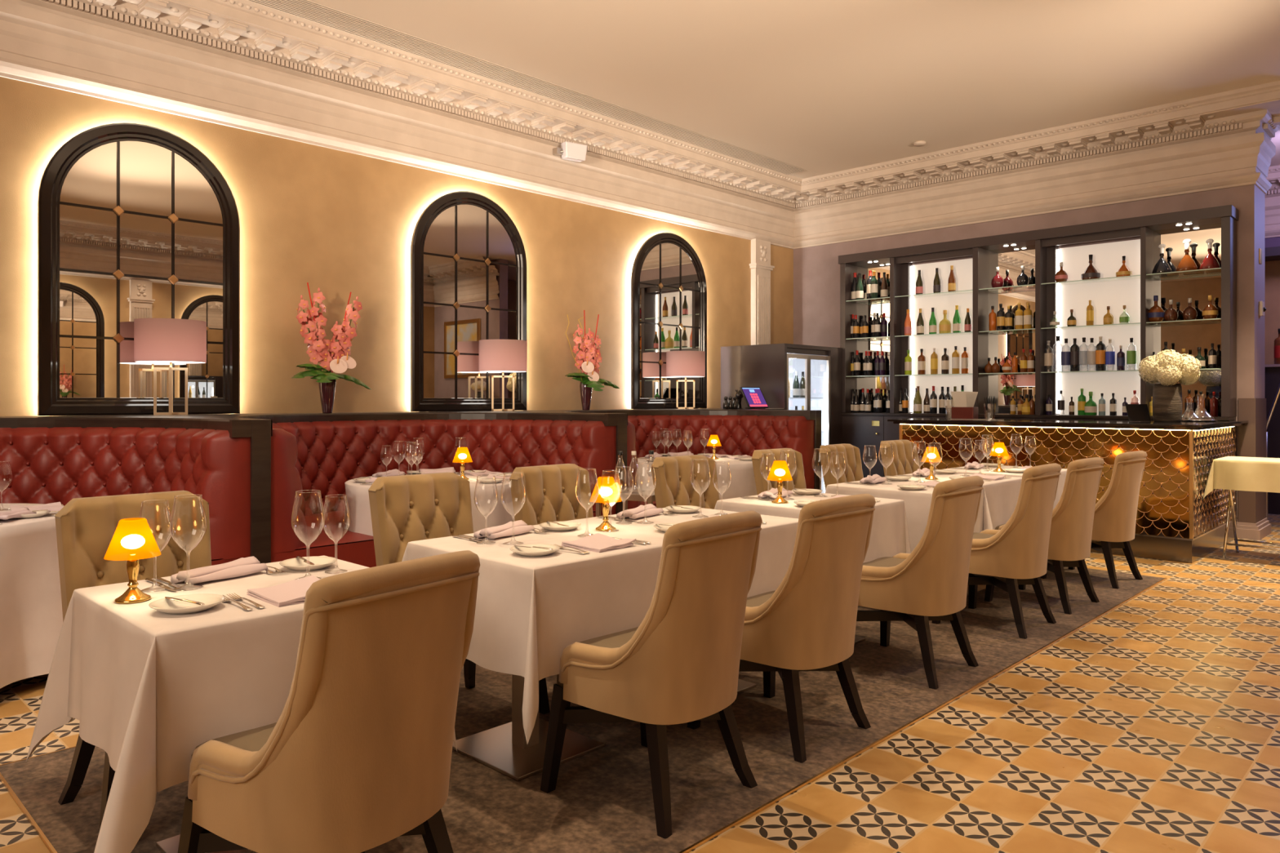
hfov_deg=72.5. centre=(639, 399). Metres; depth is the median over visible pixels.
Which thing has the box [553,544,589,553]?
fork
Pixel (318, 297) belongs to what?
orchid spray
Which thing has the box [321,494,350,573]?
wine glass
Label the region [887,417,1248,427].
countertop
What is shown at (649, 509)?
napkin
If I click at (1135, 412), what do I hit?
tablet
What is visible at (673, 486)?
dining chair
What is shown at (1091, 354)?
bottle
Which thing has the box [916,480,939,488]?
napkin
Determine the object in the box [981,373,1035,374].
glass shelf
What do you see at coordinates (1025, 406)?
bottle
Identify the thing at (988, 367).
bottle
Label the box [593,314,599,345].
stick
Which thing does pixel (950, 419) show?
bar mat
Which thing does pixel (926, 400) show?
bottle
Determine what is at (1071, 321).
bottle
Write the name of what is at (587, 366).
anthurium
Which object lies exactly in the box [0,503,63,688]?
tablecloth
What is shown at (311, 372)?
monstera leaf
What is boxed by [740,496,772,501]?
knife
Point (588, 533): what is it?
wine glass
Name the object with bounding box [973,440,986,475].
wine glass
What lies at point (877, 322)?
bottle
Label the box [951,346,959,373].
bottle
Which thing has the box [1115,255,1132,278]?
bottle
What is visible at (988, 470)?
wine glass
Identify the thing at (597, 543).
napkin
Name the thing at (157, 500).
bowl
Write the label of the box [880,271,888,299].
bottle
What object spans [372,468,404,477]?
napkin
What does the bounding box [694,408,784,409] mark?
base cabinet
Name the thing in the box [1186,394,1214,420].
decanter
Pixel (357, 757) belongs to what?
dining chair
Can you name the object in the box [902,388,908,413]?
bottle
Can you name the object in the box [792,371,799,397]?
bottle
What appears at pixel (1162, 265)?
bottle
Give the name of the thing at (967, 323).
bottle
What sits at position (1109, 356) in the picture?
bottle
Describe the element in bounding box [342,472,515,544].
tablecloth
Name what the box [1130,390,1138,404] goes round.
bottle
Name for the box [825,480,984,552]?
tablecloth
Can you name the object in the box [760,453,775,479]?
bowl
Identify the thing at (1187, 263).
bottle
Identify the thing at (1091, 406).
bottle
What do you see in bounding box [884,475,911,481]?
plate
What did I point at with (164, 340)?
table lamp
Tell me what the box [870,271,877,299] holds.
bottle
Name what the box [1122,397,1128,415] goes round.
bottle
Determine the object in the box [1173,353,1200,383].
hydrangea
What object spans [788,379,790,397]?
bottle
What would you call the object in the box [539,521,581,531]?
plate
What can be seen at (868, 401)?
bottle
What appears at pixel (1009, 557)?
dining chair
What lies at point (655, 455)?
napkin
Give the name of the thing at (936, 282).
bottle
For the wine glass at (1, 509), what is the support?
on the tablecloth at (31, 614)
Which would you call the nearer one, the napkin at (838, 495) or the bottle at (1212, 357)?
the napkin at (838, 495)
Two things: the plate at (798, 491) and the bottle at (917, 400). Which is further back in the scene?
the bottle at (917, 400)
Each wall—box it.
[0,76,793,417]
[793,184,1253,521]
[1264,236,1279,248]
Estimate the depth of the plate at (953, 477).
5.73 m
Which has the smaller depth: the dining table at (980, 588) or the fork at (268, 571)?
the fork at (268, 571)
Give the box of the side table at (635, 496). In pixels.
[595,486,655,516]
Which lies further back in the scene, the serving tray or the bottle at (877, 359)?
the bottle at (877, 359)
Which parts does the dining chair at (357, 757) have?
leg, seat, leg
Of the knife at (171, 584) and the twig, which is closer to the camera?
the knife at (171, 584)
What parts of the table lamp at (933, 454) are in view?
lamp shade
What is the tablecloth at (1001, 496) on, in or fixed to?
on the dining table at (980, 588)
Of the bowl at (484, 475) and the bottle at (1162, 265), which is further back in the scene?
the bottle at (1162, 265)
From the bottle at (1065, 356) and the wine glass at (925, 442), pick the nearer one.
the wine glass at (925, 442)
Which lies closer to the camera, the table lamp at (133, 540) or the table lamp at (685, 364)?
the table lamp at (133, 540)
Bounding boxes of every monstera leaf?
[291,369,326,378]
[296,363,329,372]
[310,372,341,382]
[337,373,372,390]
[564,372,592,381]
[580,379,604,391]
[597,378,619,388]
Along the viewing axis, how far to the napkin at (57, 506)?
4.16 m
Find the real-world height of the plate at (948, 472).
0.022 m
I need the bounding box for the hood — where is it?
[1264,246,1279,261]
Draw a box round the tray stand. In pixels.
[1222,489,1279,558]
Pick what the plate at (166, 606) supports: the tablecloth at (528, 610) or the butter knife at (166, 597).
the butter knife at (166, 597)
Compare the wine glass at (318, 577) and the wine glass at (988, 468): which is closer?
the wine glass at (318, 577)
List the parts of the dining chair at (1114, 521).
leg, leg, leg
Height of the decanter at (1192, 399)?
0.196 m
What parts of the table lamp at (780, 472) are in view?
lamp shade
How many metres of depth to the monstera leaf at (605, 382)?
8.53 m
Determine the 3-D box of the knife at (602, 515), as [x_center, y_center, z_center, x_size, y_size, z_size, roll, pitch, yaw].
[-0.094,0.524,3.846,0.227,0.006,0.019,0,0,44]
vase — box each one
[318,379,336,413]
[579,380,592,409]
[1152,383,1182,422]
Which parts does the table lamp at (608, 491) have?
lamp shade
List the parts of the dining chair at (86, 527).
leg, leg, backrest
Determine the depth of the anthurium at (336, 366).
6.52 m
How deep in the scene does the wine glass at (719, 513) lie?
4.00 m
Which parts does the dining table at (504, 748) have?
plate, plate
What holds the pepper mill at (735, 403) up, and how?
on the base cabinet at (695, 408)
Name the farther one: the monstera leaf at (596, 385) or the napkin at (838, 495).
the monstera leaf at (596, 385)
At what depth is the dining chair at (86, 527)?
2.85 m
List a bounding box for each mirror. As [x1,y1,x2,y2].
[37,122,239,415]
[410,191,527,411]
[631,232,706,408]
[857,262,889,413]
[988,244,1035,413]
[1153,222,1221,416]
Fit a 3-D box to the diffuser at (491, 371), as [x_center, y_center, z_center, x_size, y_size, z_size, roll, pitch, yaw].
[-1.220,-0.248,7.785,0.412,0.001,0.412,0,0,-9]
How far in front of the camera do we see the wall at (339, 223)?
6.97 m
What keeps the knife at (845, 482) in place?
on the tablecloth at (917, 503)
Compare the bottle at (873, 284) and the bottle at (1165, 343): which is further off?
the bottle at (873, 284)
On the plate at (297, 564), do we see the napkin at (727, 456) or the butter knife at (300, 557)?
the butter knife at (300, 557)
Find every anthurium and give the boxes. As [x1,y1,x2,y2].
[329,355,347,373]
[340,352,355,368]
[581,360,594,373]
[587,370,599,381]
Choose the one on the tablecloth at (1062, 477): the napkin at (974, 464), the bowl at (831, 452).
the napkin at (974, 464)
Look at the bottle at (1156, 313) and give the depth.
8.36 m
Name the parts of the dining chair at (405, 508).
backrest, leg, leg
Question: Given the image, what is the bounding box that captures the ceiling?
[303,0,1279,178]
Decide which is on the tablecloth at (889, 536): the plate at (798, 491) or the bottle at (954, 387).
the plate at (798, 491)
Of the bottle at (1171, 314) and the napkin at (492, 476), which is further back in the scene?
the bottle at (1171, 314)
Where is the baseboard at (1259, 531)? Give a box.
[1236,517,1271,540]
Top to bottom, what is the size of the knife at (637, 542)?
0.006 m
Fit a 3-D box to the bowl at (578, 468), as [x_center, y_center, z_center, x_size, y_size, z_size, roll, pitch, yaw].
[-0.205,0.347,3.389,0.093,0.154,0.093,0,0,8]
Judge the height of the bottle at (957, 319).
0.315 m
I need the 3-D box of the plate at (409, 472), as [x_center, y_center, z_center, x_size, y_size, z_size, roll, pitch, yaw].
[-1.562,0.519,6.166,0.171,0.022,0.171,0,0,44]
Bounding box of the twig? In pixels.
[565,314,582,380]
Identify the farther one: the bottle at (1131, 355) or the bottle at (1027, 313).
the bottle at (1027, 313)
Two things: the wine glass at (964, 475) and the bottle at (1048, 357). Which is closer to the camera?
the wine glass at (964, 475)
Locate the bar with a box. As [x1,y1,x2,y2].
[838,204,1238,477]
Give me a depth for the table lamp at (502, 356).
7.62 m
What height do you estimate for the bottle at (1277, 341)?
0.401 m
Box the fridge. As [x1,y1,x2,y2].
[720,343,842,493]
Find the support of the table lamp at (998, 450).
on the tablecloth at (1062, 477)
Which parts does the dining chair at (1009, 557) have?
leg, leg, seat, leg, leg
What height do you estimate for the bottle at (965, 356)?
0.298 m
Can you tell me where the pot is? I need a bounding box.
[734,390,743,408]
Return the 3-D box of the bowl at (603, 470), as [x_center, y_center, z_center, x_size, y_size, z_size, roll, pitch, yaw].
[-0.119,0.360,3.523,0.086,0.143,0.086,0,0,24]
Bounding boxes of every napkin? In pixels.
[0,506,36,519]
[9,502,62,511]
[170,555,267,585]
[246,575,319,607]
[365,476,377,482]
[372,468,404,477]
[417,466,455,474]
[463,469,503,476]
[473,520,534,538]
[485,474,511,479]
[560,533,635,552]
[616,503,663,519]
[644,452,662,458]
[665,451,693,456]
[704,453,728,457]
[726,454,751,459]
[757,487,793,498]
[820,494,844,500]
[859,474,887,484]
[911,467,935,475]
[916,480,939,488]
[964,461,984,468]
[968,473,1005,480]
[1021,466,1031,469]
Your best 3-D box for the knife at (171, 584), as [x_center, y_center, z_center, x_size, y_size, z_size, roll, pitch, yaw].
[-1.338,0.524,2.490,0.227,0.006,0.019,0,0,43]
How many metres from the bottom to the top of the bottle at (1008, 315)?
0.266 m
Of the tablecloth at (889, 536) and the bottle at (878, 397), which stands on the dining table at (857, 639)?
the tablecloth at (889, 536)
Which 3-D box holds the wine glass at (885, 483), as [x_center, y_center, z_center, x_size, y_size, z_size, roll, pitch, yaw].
[1.537,0.400,5.452,0.093,0.260,0.093,0,0,8]
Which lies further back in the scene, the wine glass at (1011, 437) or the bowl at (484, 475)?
the wine glass at (1011, 437)
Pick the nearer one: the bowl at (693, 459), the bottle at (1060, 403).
the bowl at (693, 459)
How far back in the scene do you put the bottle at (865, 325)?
10.51 m
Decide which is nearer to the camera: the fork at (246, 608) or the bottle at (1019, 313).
the fork at (246, 608)
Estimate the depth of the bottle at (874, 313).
10.49 m
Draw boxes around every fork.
[222,595,252,610]
[226,593,265,608]
[264,569,281,573]
[266,565,291,573]
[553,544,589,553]
[560,547,586,554]
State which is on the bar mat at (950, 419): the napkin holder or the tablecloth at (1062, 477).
the napkin holder
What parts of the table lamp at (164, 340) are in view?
lamp shade, frame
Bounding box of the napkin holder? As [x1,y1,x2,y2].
[950,391,977,418]
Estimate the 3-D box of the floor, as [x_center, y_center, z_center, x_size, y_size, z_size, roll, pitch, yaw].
[1.930,1.280,4.389,10.310,0.001,17.600,0,0,44]
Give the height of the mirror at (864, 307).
1.811 m
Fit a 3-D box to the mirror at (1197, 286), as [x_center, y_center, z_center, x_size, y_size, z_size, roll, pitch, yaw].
[5.243,-0.745,8.333,0.610,1.811,0.006,0,0,44]
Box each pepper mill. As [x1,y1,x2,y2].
[722,395,728,408]
[728,395,733,408]
[733,396,737,408]
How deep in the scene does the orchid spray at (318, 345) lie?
6.46 m
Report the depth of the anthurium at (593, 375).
8.38 m
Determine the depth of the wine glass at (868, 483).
5.45 m
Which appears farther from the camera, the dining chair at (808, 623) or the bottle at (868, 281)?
the bottle at (868, 281)
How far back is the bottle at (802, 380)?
10.44 m
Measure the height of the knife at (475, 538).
0.006 m
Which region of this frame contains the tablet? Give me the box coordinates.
[1124,404,1151,421]
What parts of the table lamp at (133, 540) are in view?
lamp shade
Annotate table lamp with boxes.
[103,517,160,604]
[133,318,206,415]
[452,447,472,479]
[479,339,527,411]
[589,476,622,531]
[666,351,705,408]
[706,435,721,459]
[767,460,792,503]
[921,446,942,479]
[989,442,1008,471]
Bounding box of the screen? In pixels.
[739,386,768,408]
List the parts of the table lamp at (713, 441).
lamp shade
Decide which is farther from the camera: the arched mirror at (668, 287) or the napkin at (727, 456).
the arched mirror at (668, 287)
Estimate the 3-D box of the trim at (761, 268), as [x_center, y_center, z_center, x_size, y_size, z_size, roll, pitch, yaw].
[1.520,-0.350,10.882,0.110,3.260,0.382,0,0,44]
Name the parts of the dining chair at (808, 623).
leg, seat, leg, leg, leg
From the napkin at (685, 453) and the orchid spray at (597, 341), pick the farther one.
the orchid spray at (597, 341)
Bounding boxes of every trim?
[0,0,1279,248]
[0,577,1166,852]
[749,238,774,345]
[1238,398,1266,523]
[1264,164,1279,238]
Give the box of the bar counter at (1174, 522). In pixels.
[887,417,1248,563]
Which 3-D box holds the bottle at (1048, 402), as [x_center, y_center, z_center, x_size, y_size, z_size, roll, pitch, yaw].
[4.258,0.053,9.090,0.062,0.215,0.061,0,0,44]
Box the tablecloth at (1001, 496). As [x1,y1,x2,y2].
[902,472,1022,530]
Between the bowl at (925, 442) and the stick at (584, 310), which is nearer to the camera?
the bowl at (925, 442)
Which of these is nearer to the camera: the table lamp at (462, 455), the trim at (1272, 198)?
the table lamp at (462, 455)
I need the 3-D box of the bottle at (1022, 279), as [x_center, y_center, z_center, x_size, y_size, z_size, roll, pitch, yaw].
[4.065,-1.309,9.275,0.122,0.221,0.120,0,0,44]
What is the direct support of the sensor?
attached to the wall pillar
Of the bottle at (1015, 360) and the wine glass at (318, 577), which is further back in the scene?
the bottle at (1015, 360)
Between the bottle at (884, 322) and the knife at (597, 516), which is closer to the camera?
the knife at (597, 516)
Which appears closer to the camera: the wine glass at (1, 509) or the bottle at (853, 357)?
the wine glass at (1, 509)
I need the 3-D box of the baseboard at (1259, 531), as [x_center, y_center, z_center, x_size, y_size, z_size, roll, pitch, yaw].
[5.760,1.208,8.204,0.193,0.145,0.590,0,0,44]
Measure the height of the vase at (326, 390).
0.285 m
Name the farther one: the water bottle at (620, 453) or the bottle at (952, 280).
the bottle at (952, 280)
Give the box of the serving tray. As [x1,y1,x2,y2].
[1181,419,1217,421]
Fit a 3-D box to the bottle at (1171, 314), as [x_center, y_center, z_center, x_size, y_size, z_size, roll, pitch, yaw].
[5.058,-0.844,8.319,0.116,0.211,0.114,0,0,44]
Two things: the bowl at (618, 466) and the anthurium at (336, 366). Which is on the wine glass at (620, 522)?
the bowl at (618, 466)
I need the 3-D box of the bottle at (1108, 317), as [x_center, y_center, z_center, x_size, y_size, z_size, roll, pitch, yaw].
[4.664,-0.833,8.698,0.090,0.190,0.089,0,0,44]
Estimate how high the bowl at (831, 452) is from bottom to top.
0.143 m
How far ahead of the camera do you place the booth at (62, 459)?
4.83 m
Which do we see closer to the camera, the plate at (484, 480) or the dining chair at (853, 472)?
the plate at (484, 480)
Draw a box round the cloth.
[1202,456,1279,499]
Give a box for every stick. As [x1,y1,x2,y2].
[306,282,319,340]
[338,292,351,341]
[583,310,586,353]
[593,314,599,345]
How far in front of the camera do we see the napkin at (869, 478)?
5.49 m
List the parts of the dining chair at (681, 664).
leg, seat, leg, leg, leg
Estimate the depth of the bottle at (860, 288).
10.56 m
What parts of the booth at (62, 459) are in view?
seat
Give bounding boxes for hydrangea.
[1137,355,1160,383]
[1153,349,1184,371]
[1155,364,1182,386]
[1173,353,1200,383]
[1178,369,1200,385]
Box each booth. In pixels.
[0,414,271,565]
[156,411,626,567]
[475,408,821,509]
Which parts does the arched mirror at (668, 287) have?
mirror pane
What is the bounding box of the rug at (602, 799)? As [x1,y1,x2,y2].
[0,567,1164,852]
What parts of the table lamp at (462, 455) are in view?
lamp shade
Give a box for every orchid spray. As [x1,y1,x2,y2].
[296,294,330,363]
[309,287,333,362]
[309,324,330,371]
[328,320,347,372]
[329,296,362,372]
[572,324,587,374]
[579,328,595,371]
[581,344,598,373]
[591,334,601,372]
[595,355,602,374]
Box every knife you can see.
[145,577,176,591]
[154,577,186,590]
[164,596,204,605]
[295,555,315,564]
[452,534,484,542]
[457,533,488,542]
[513,545,552,550]
[546,520,568,526]
[596,515,632,522]
[601,515,636,521]
[611,537,651,543]
[632,541,646,544]
[669,505,693,509]
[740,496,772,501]
[844,481,876,485]
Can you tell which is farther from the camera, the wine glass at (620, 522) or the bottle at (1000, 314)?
the bottle at (1000, 314)
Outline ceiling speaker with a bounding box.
[552,141,586,161]
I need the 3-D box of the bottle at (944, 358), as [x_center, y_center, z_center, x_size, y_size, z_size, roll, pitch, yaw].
[3.449,-0.431,9.869,0.084,0.296,0.083,0,0,44]
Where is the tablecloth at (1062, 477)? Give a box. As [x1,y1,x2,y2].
[945,465,1066,509]
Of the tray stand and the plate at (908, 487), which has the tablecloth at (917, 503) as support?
the plate at (908, 487)
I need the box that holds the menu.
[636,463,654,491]
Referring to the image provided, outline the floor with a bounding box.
[0,513,1279,852]
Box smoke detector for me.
[912,140,926,146]
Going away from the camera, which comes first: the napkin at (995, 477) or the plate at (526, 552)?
the plate at (526, 552)
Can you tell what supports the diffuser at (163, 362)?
attached to the table lamp at (164, 340)
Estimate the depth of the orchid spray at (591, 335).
8.43 m
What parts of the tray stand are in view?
leg, leg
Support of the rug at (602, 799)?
on the floor
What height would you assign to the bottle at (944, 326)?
0.272 m
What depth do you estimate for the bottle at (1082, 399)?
8.84 m
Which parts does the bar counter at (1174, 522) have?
corner trim, scale panel, plinth rail, corner trim, scale panel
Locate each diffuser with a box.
[137,360,204,363]
[488,370,524,372]
[667,376,704,377]
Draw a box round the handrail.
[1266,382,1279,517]
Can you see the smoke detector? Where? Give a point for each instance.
(920, 143)
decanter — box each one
[1182,399,1201,420]
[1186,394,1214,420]
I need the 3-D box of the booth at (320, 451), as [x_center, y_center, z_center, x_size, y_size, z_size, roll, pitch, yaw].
[-1.712,0.693,6.203,1.939,1.175,2.650,0,0,44]
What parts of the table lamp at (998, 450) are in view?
lamp shade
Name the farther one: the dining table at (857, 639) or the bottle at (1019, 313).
the bottle at (1019, 313)
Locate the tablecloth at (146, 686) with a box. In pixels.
[26,555,457,852]
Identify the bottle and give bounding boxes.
[613,451,626,492]
[627,450,639,491]
[647,450,653,464]
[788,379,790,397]
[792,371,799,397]
[800,371,804,397]
[850,314,854,338]
[850,351,854,376]
[850,389,854,412]
[851,272,857,302]
[853,315,858,337]
[853,350,860,376]
[853,389,859,412]
[855,273,863,301]
[859,315,863,337]
[859,388,865,412]
[862,315,868,337]
[862,351,867,375]
[864,389,871,413]
[866,270,874,300]
[866,351,872,375]
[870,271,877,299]
[871,312,875,337]
[873,388,877,413]
[874,312,880,337]
[874,351,879,375]
[875,388,881,413]
[879,351,885,375]
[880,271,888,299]
[880,312,887,336]
[885,390,889,413]
[898,387,902,413]
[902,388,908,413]
[904,309,911,335]
[904,350,911,374]
[913,387,916,413]
[914,386,921,413]
[915,270,923,296]
[916,308,924,334]
[917,348,925,374]
[923,388,929,413]
[928,307,937,333]
[929,386,937,413]
[930,347,937,374]
[933,267,940,294]
[938,310,951,333]
[938,386,945,413]
[941,347,949,373]
[944,386,951,413]
[947,265,955,293]
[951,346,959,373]
[951,386,956,407]
[952,305,960,333]
[960,385,964,391]
[961,346,968,373]
[964,308,971,332]
[984,357,992,373]
[988,306,996,330]
[991,266,1004,288]
[991,356,1000,373]
[996,303,1004,330]
[1001,355,1011,373]
[1004,306,1012,329]
[1009,395,1016,414]
[1011,352,1017,372]
[1014,302,1023,329]
[1016,265,1029,287]
[1017,394,1023,414]
[1020,348,1026,372]
[1022,394,1030,414]
[1023,302,1031,328]
[1026,349,1034,372]
[1029,395,1035,414]
[1044,340,1053,365]
[1045,394,1052,414]
[1049,311,1059,327]
[1054,262,1067,283]
[1057,390,1064,414]
[1061,338,1070,371]
[1066,309,1076,326]
[1068,396,1074,414]
[1070,337,1079,371]
[1077,388,1086,415]
[1079,337,1088,371]
[1080,254,1100,281]
[1084,391,1097,415]
[1086,300,1093,325]
[1086,337,1095,364]
[1095,336,1106,370]
[1098,393,1105,415]
[1103,306,1113,324]
[1105,338,1115,370]
[1109,392,1116,415]
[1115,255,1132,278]
[1116,345,1124,370]
[1119,305,1129,324]
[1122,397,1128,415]
[1126,337,1136,370]
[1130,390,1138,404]
[1148,295,1164,321]
[1149,396,1152,416]
[1151,244,1171,275]
[1161,342,1170,352]
[1164,299,1177,320]
[1175,239,1197,273]
[1182,297,1197,319]
[1184,389,1193,416]
[1195,346,1205,368]
[1196,391,1204,416]
[1199,239,1220,271]
[1202,295,1217,319]
[1208,342,1217,368]
[1209,391,1217,417]
[1274,328,1279,364]
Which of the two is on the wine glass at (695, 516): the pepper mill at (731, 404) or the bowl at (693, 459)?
the bowl at (693, 459)
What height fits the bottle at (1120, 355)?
0.250 m
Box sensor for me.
[1258,300,1266,315]
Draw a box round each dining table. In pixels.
[155,834,257,852]
[452,674,756,781]
[853,635,865,644]
[966,585,995,595]
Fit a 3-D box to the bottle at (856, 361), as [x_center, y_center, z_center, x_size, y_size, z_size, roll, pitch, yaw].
[2.638,-0.439,10.608,0.080,0.313,0.079,0,0,44]
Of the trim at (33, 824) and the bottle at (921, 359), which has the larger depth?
the bottle at (921, 359)
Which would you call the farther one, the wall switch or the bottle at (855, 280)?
the bottle at (855, 280)
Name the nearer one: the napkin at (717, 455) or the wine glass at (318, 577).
the wine glass at (318, 577)
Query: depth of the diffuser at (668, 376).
9.59 m
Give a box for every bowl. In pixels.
[138,499,173,551]
[168,494,206,551]
[291,489,324,543]
[321,494,350,541]
[473,475,497,515]
[500,471,525,515]
[574,468,599,508]
[600,470,621,505]
[613,466,633,500]
[634,462,656,497]
[689,458,711,493]
[712,462,731,493]
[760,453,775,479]
[812,448,829,476]
[829,452,845,478]
[878,442,893,466]
[911,441,927,464]
[958,438,973,459]
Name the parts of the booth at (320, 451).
seat, seat, backrest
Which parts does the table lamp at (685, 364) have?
lamp shade, frame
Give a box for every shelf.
[788,397,826,398]
[849,337,889,340]
[852,376,879,377]
[895,332,972,337]
[896,374,961,376]
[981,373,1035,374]
[982,328,1035,333]
[1044,323,1140,329]
[1053,370,1138,373]
[1148,319,1221,324]
[1264,364,1279,367]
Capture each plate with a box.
[14,510,50,519]
[148,593,225,614]
[279,555,337,571]
[352,477,369,483]
[406,470,426,475]
[464,470,485,473]
[477,478,502,483]
[494,473,511,476]
[509,543,559,556]
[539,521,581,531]
[644,458,654,462]
[653,523,677,532]
[661,453,676,456]
[665,505,701,513]
[737,457,751,461]
[791,488,822,495]
[793,500,817,506]
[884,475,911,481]
[897,484,926,490]
[933,469,957,474]
[948,476,962,479]
[982,463,1004,467]
[1004,468,1025,473]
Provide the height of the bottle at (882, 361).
0.292 m
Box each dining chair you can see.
[54,490,211,832]
[177,550,479,852]
[368,471,550,714]
[509,463,593,525]
[540,511,762,839]
[651,454,719,509]
[687,493,875,763]
[751,448,806,494]
[819,443,863,489]
[856,475,983,689]
[880,440,919,476]
[931,462,1062,639]
[984,457,1104,614]
[1040,450,1146,589]
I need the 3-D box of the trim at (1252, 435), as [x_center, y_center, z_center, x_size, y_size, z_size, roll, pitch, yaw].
[5.767,0.575,8.224,0.135,1.170,0.552,0,0,44]
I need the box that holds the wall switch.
[1258,248,1262,264]
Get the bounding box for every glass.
[0,461,12,511]
[138,499,173,592]
[168,494,206,591]
[291,489,324,579]
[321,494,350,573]
[473,475,497,544]
[500,471,525,545]
[574,468,599,537]
[600,470,621,532]
[613,466,633,524]
[634,462,656,524]
[689,458,711,517]
[712,462,731,515]
[760,453,775,500]
[779,449,795,500]
[812,448,829,497]
[829,452,845,497]
[862,445,876,484]
[878,442,893,484]
[911,441,927,482]
[927,442,942,482]
[958,438,973,476]
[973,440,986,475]
[980,435,993,469]
[982,440,993,471]
[983,395,995,419]
[1009,437,1022,467]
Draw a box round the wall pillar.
[1253,184,1264,398]
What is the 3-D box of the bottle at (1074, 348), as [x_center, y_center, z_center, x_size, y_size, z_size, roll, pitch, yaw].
[4.438,-0.453,8.915,0.090,0.341,0.089,0,0,44]
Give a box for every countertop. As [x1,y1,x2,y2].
[841,412,1235,420]
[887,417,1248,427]
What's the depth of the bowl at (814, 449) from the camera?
4.75 m
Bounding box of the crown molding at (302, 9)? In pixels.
[246,0,819,174]
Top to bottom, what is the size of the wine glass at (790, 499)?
0.260 m
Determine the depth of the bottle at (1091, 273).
8.77 m
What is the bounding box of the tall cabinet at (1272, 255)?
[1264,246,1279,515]
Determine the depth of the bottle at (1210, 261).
8.07 m
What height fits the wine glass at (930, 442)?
0.252 m
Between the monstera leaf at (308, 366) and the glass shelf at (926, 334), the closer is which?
the monstera leaf at (308, 366)
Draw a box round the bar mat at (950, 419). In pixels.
[950,418,998,419]
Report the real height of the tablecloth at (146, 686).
0.486 m
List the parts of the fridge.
door, door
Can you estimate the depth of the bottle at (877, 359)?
10.46 m
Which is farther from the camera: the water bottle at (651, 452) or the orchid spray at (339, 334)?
the orchid spray at (339, 334)
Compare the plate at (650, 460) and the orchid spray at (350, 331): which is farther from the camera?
the plate at (650, 460)
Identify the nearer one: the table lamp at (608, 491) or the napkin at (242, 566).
the napkin at (242, 566)
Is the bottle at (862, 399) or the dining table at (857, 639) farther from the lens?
the bottle at (862, 399)
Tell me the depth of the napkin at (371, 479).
5.39 m
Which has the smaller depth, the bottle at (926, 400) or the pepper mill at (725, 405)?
the pepper mill at (725, 405)
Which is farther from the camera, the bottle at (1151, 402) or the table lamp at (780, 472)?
the bottle at (1151, 402)
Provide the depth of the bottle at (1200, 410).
8.12 m
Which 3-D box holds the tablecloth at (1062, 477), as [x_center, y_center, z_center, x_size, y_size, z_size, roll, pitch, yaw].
[2.766,0.773,6.519,1.000,0.486,0.976,0,0,-44]
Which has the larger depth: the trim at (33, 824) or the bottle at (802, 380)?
the bottle at (802, 380)
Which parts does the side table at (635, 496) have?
leg, leg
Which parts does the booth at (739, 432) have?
backrest, seat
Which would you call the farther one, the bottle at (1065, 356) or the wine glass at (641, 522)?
the bottle at (1065, 356)
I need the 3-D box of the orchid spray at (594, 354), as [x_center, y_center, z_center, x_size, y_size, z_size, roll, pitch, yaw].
[-0.487,-0.348,8.483,0.148,0.367,0.140,0,0,-43]
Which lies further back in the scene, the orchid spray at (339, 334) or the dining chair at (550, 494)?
the orchid spray at (339, 334)
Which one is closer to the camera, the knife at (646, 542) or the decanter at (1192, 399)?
the knife at (646, 542)
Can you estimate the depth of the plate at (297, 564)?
2.77 m
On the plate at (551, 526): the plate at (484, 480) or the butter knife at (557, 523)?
the butter knife at (557, 523)
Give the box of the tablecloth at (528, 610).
[401,507,798,743]
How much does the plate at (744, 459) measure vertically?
0.022 m
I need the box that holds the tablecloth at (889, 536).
[714,490,911,563]
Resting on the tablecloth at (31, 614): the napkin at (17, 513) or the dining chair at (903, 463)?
the napkin at (17, 513)
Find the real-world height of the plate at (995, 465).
0.022 m
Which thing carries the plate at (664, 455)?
on the tablecloth at (743, 483)
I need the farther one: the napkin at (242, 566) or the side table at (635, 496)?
the side table at (635, 496)
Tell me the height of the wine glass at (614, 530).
0.241 m
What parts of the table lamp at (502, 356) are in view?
frame, lamp shade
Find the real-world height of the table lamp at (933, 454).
0.214 m
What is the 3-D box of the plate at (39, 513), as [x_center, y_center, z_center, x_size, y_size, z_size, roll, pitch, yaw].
[-2.749,0.519,3.923,0.171,0.022,0.171,0,0,44]
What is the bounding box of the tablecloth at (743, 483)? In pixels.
[637,457,757,499]
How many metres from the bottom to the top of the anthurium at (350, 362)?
0.125 m
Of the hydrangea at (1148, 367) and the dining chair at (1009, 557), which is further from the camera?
the hydrangea at (1148, 367)
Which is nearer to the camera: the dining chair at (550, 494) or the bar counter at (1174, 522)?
the dining chair at (550, 494)

